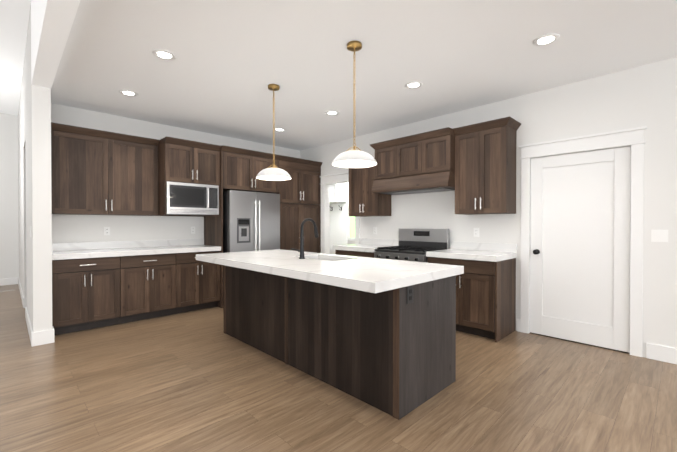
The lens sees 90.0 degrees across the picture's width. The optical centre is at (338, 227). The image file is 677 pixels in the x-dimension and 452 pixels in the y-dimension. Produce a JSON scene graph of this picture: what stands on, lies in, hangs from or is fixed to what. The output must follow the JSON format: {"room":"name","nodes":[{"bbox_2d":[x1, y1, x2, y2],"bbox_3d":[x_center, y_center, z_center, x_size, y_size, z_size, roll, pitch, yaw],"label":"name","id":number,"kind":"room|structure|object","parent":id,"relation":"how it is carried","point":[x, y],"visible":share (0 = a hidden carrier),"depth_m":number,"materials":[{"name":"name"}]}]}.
{"room":"kitchen","nodes":[
{"label":"kitchen","id":0,"kind":"room"},
{"bbox_2d":[0,113,18,278],"bbox_3d":[-7.621,-0.580,6.565,5.620,3.600,0.121,0,1,-45],"label":"wall","id":1,"kind":"structure","parent":0,"point":[9,238],"depth_m":7.13,"materials":[{"name":"beige paint"}]},
{"bbox_2d":[0,0,30,115],"bbox_3d":[-4.163,-2.372,-0.373,6.836,0.100,16.200,0,1,-45],"label":"ceiling","id":2,"kind":"structure","parent":0,"point":[14,17],"depth_m":4.50,"materials":[{"name":"white paint"}]},
{"bbox_2d":[18,0,79,331],"bbox_3d":[-1.392,-0.540,1.809,0.153,3.600,15.400,0,1,-45],"label":"wall","id":3,"kind":"structure","parent":0,"point":[34,185],"depth_m":3.59,"materials":[{"name":"beige paint"}]},
{"bbox_2d":[0,277,676,363],"bbox_3d":[-1.330,1.187,1.884,8.000,0.145,15.400,0,1,-45],"label":"baseboard","id":4,"kind":"structure","parent":3,"relation":"attached to","point":[661,353],"depth_m":3.57,"materials":[{"name":"white wood"}]},
{"bbox_2d":[51,103,299,242],"bbox_3d":[-2.265,-0.172,5.667,4.010,2.800,0.120,0,1,-45],"label":"wall","id":5,"kind":"structure","parent":0,"point":[67,228],"depth_m":4.86,"materials":[{"name":"beige paint"}]},
{"bbox_2d":[51,122,159,215],"bbox_3d":[-3.088,-0.701,4.499,1.200,1.066,0.380,0,1,-45],"label":"upper cabinet","id":6,"kind":"object","parent":5,"relation":"attached to","point":[96,172],"visible":0.85,"depth_m":4.36,"materials":[{"name":"brown wood"}]},
{"bbox_2d":[104,227,109,234],"bbox_3d":[-3.192,0.051,4.665,0.070,0.115,0.008,0,1,-45],"label":"outlet","id":7,"kind":"object","parent":5,"relation":"attached to","point":[106,230],"visible":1,"depth_m":4.66,"materials":[{"name":"white plastic"}]},
{"bbox_2d":[158,136,220,187],"bbox_3d":[-2.302,-0.932,5.118,0.781,0.586,0.598,0,1,-45],"label":"upper cabinet","id":8,"kind":"object","parent":5,"relation":"attached to","point":[183,161],"depth_m":4.85,"materials":[{"name":"brown wood"}]},
{"bbox_2d":[166,181,218,214],"bbox_3d":[-2.269,-0.414,5.088,0.740,0.443,0.577,0,1,-45],"label":"microwave","id":9,"kind":"object","parent":8,"relation":"in","point":[190,199],"visible":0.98,"depth_m":4.89,"materials":[{"name":"silver metal"}]},
{"bbox_2d":[219,145,280,193],"bbox_3d":[-1.624,-0.914,5.750,1.027,0.633,0.648,0,1,-45],"label":"upper cabinet","id":10,"kind":"object","parent":5,"relation":"attached to","point":[224,168],"depth_m":5.44,"materials":[{"name":"brown wood"}]},
{"bbox_2d":[0,284,676,451],"bbox_3d":[-1.610,1.307,2.170,14.000,0.100,16.200,0,1,-45],"label":"floor","id":11,"kind":"structure","parent":0,"point":[197,381],"depth_m":2.47,"materials":[{"name":"brown wood"}]},
{"bbox_2d":[52,256,127,334],"bbox_3d":[-3.174,0.802,4.267,0.728,0.876,0.608,0,1,-45],"label":"base cabinet","id":12,"kind":"object","parent":11,"relation":"on","point":[90,293],"depth_m":4.04,"materials":[{"name":"brown wood"}]},
{"bbox_2d":[128,253,183,321],"bbox_3d":[-2.721,0.798,4.713,0.790,0.876,0.608,0,1,-45],"label":"base cabinet","id":13,"kind":"object","parent":11,"relation":"on","point":[155,281],"depth_m":4.56,"materials":[{"name":"brown wood"}]},
{"bbox_2d":[184,251,219,312],"bbox_3d":[-2.275,0.794,5.153,0.708,0.876,0.608,0,1,-45],"label":"base cabinet","id":14,"kind":"object","parent":11,"relation":"on","point":[201,278],"depth_m":4.98,"materials":[{"name":"brown wood"}]},
{"bbox_2d":[52,239,220,259],"bbox_3d":[-2.717,0.277,4.688,1.984,0.162,0.643,0,1,-45],"label":"countertop","id":15,"kind":"structure","parent":14,"relation":"on","point":[76,250],"depth_m":4.57,"materials":[{"name":"white stone"}]},
{"bbox_2d":[223,190,279,305],"bbox_3d":[-1.558,0.330,5.678,0.913,1.795,0.801,0,1,-45],"label":"fridge","id":16,"kind":"object","parent":11,"relation":"on","point":[251,221],"visible":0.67,"depth_m":5.36,"materials":[{"name":"silver metal"}]},
{"bbox_2d":[277,156,320,252],"bbox_3d":[-0.914,-0.007,6.457,0.965,2.458,0.648,0,1,-45],"label":"tall cabinet","id":17,"kind":"object","parent":11,"relation":"on","point":[300,196],"depth_m":6.20,"materials":[{"name":"brown wood"}]},
{"bbox_2d":[329,183,346,253],"bbox_3d":[-0.413,0.017,8.831,0.430,2.370,1.370,0,1,-45],"label":"lockers","id":18,"kind":"object","parent":11,"relation":"on","point":[338,210],"visible":0.42,"depth_m":8.62,"materials":[{"name":"white wood"}]},
{"bbox_2d":[223,265,455,419],"bbox_3d":[-0.182,0.809,3.376,0.824,0.876,2.500,0,1,-45],"label":"kitchen island","id":19,"kind":"object","parent":11,"relation":"on","point":[392,352],"visible":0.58,"depth_m":2.59,"materials":[{"name":"brown wood"}]},
{"bbox_2d":[196,249,463,292],"bbox_3d":[-0.292,0.454,3.268,1.128,0.292,2.585,0,1,-45],"label":"island countertop","id":20,"kind":"structure","parent":19,"relation":"on","point":[372,275],"depth_m":2.64,"materials":[{"name":"white stone"}]},
{"bbox_2d":[291,218,317,258],"bbox_3d":[-0.328,0.107,3.367,0.294,0.398,0.101,0,1,-45],"label":"faucet","id":21,"kind":"object","parent":20,"relation":"on","point":[301,250],"visible":1,"depth_m":3.30,"materials":[{"name":"black metal"}]},
{"bbox_2d":[335,250,373,257],"bbox_3d":[0.441,0.793,5.321,0.646,0.876,0.859,0,1,-45],"label":"base cabinet","id":22,"kind":"object","parent":11,"relation":"on","point":[355,253],"visible":0.04,"depth_m":5.11,"materials":[{"name":"brown wood"}]},
{"bbox_2d":[333,238,398,252],"bbox_3d":[0.437,0.272,5.322,0.643,0.162,0.868,0,1,-45],"label":"countertop","id":23,"kind":"structure","parent":22,"relation":"on","point":[367,245],"depth_m":5.36,"materials":[{"name":"white stone"}]},
{"bbox_2d":[374,228,448,262],"bbox_3d":[0.990,0.629,4.686,0.697,1.215,0.805,0,1,-45],"label":"range","id":24,"kind":"object","parent":11,"relation":"on","point":[415,245],"visible":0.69,"depth_m":4.71,"materials":[{"name":"silver metal"}]},
{"bbox_2d":[428,257,515,341],"bbox_3d":[1.607,0.803,4.137,0.646,0.876,0.834,0,1,-45],"label":"base cabinet","id":25,"kind":"object","parent":11,"relation":"on","point":[485,299],"visible":0.58,"depth_m":3.82,"materials":[{"name":"brown wood"}]},
{"bbox_2d":[426,242,516,261],"bbox_3d":[1.612,0.282,4.129,0.643,0.162,0.843,0,1,-45],"label":"countertop","id":26,"kind":"structure","parent":25,"relation":"on","point":[494,252],"depth_m":4.09,"materials":[{"name":"white stone"}]},
{"bbox_2d":[347,182,354,244],"bbox_3d":[0.643,-0.193,8.150,0.121,2.800,4.220,0,1,-45],"label":"wall","id":27,"kind":"structure","parent":0,"point":[349,242],"depth_m":8.44,"materials":[{"name":"beige paint"}]},
{"bbox_2d":[347,191,354,240],"bbox_3d":[0.533,-0.293,8.154,0.030,1.240,0.880,0,1,-45],"label":"window","id":28,"kind":"structure","parent":27,"relation":"in","point":[350,228],"depth_m":8.41,"materials":[{"name":"white glass"}]},
{"bbox_2d":[51,0,676,150],"bbox_3d":[0.826,-1.613,4.545,7.162,0.100,16.200,0,1,-45],"label":"ceiling","id":29,"kind":"structure","parent":0,"point":[226,67],"depth_m":3.09,"materials":[{"name":"white paint"}]},
{"bbox_2d":[119,90,137,95],"bbox_3d":[-2.431,-1.552,3.921,0.192,0.009,0.192,0,1,-45],"label":"recessed light","id":30,"kind":"object","parent":29,"relation":"in","point":[128,93],"visible":0.98,"depth_m":3.92,"materials":[{"name":"white"}]},
{"bbox_2d":[152,49,175,59],"bbox_3d":[-1.561,-1.545,3.037,0.192,0.009,0.192,0,1,-45],"label":"recessed light","id":31,"kind":"object","parent":29,"relation":"in","point":[163,54],"visible":1,"depth_m":3.03,"materials":[{"name":"white"}]},
{"bbox_2d":[256,84,291,180],"bbox_3d":[-0.714,-1.049,3.735,0.388,1.013,0.388,0,1,-45],"label":"pendant light","id":32,"kind":"object","parent":29,"relation":"hanging from","point":[274,173],"visible":1,"depth_m":3.71,"materials":[{"name":"white glass"},{"name":"aged brass"}]},
{"bbox_2d":[273,128,284,131],"bbox_3d":[-0.948,-1.565,5.437,0.192,0.009,0.192,0,1,-45],"label":"recessed light","id":33,"kind":"object","parent":29,"relation":"in","point":[279,129],"visible":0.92,"depth_m":5.42,"materials":[{"name":"white"}]},
{"bbox_2d":[325,110,338,114],"bbox_3d":[-0.085,-1.558,4.617,0.192,0.009,0.192,0,1,-45],"label":"recessed light","id":34,"kind":"object","parent":29,"relation":"in","point":[331,112],"visible":1,"depth_m":4.60,"materials":[{"name":"white"}]},
{"bbox_2d":[332,41,376,167],"bbox_3d":[0.135,-1.042,2.872,0.388,1.013,0.388,0,1,-45],"label":"pendant light","id":35,"kind":"object","parent":29,"relation":"hanging from","point":[355,158],"visible":1,"depth_m":2.86,"materials":[{"name":"white glass"},{"name":"aged brass"}]},
{"bbox_2d":[405,81,422,88],"bbox_3d":[0.820,-1.551,3.697,0.192,0.009,0.192,0,1,-45],"label":"recessed light","id":36,"kind":"object","parent":29,"relation":"in","point":[413,85],"visible":1,"depth_m":3.68,"materials":[{"name":"white"}]},
{"bbox_2d":[533,33,559,45],"bbox_3d":[1.711,-1.543,2.792,0.192,0.009,0.192,0,1,-45],"label":"recessed light","id":37,"kind":"object","parent":29,"relation":"in","point":[546,39],"visible":1,"depth_m":2.78,"materials":[{"name":"white plastic"}]},
{"bbox_2d":[300,57,676,357],"bbox_3d":[2.441,-0.157,3.830,0.120,2.800,12.900,0,1,-45],"label":"wall","id":38,"kind":"structure","parent":0,"point":[642,96],"depth_m":3.56,"materials":[{"name":"beige paint"}]},
{"bbox_2d":[349,158,390,216],"bbox_3d":[0.488,-0.625,5.462,0.366,0.890,0.630,0,1,-45],"label":"upper cabinet","id":39,"kind":"object","parent":38,"relation":"attached to","point":[364,201],"visible":0.65,"depth_m":5.33,"materials":[{"name":"brown wood"}]},
{"bbox_2d":[370,127,454,194],"bbox_3d":[1.091,-0.866,4.755,0.492,0.712,1.215,0,1,-45],"label":"range hood","id":40,"kind":"object","parent":38,"relation":"attached to","point":[424,162],"depth_m":4.54,"materials":[{"name":"brown wood"}]},
{"bbox_2d":[474,228,478,236],"bbox_3d":[1.791,0.064,4.400,0.008,0.115,0.070,0,1,-45],"label":"outlet","id":41,"kind":"object","parent":38,"relation":"attached to","point":[476,232],"visible":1,"depth_m":4.39,"materials":[{"name":"white plastic"}]},
{"bbox_2d":[320,126,646,356],"bbox_3d":[1.328,0.130,4.938,0.156,2.209,4.691,0,1,-45],"label":"door frame","id":42,"kind":"structure","parent":38,"relation":"attached to","point":[633,138],"depth_m":3.54,"materials":[{"name":"white wood"}]},
{"bbox_2d":[453,116,520,214],"bbox_3d":[1.796,-0.698,4.122,0.380,1.066,0.671,0,1,-45],"label":"upper cabinet","id":43,"kind":"object","parent":38,"relation":"attached to","point":[485,167],"visible":1,"depth_m":4.00,"materials":[{"name":"brown wood"}]},
{"bbox_2d":[530,146,630,351],"bbox_3d":[2.545,0.217,3.634,0.105,2.032,0.888,0,1,-45],"label":"door","id":44,"kind":"structure","parent":38,"relation":"in","point":[580,220],"depth_m":3.61,"materials":[{"name":"white wood"}]},
{"bbox_2d":[651,230,667,241],"bbox_3d":[3.004,0.079,3.166,0.009,0.115,0.115,0,1,-45],"label":"light switch","id":45,"kind":"object","parent":38,"relation":"attached to","point":[659,235],"visible":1,"depth_m":3.17,"materials":[{"name":"white plastic"}]}
]}

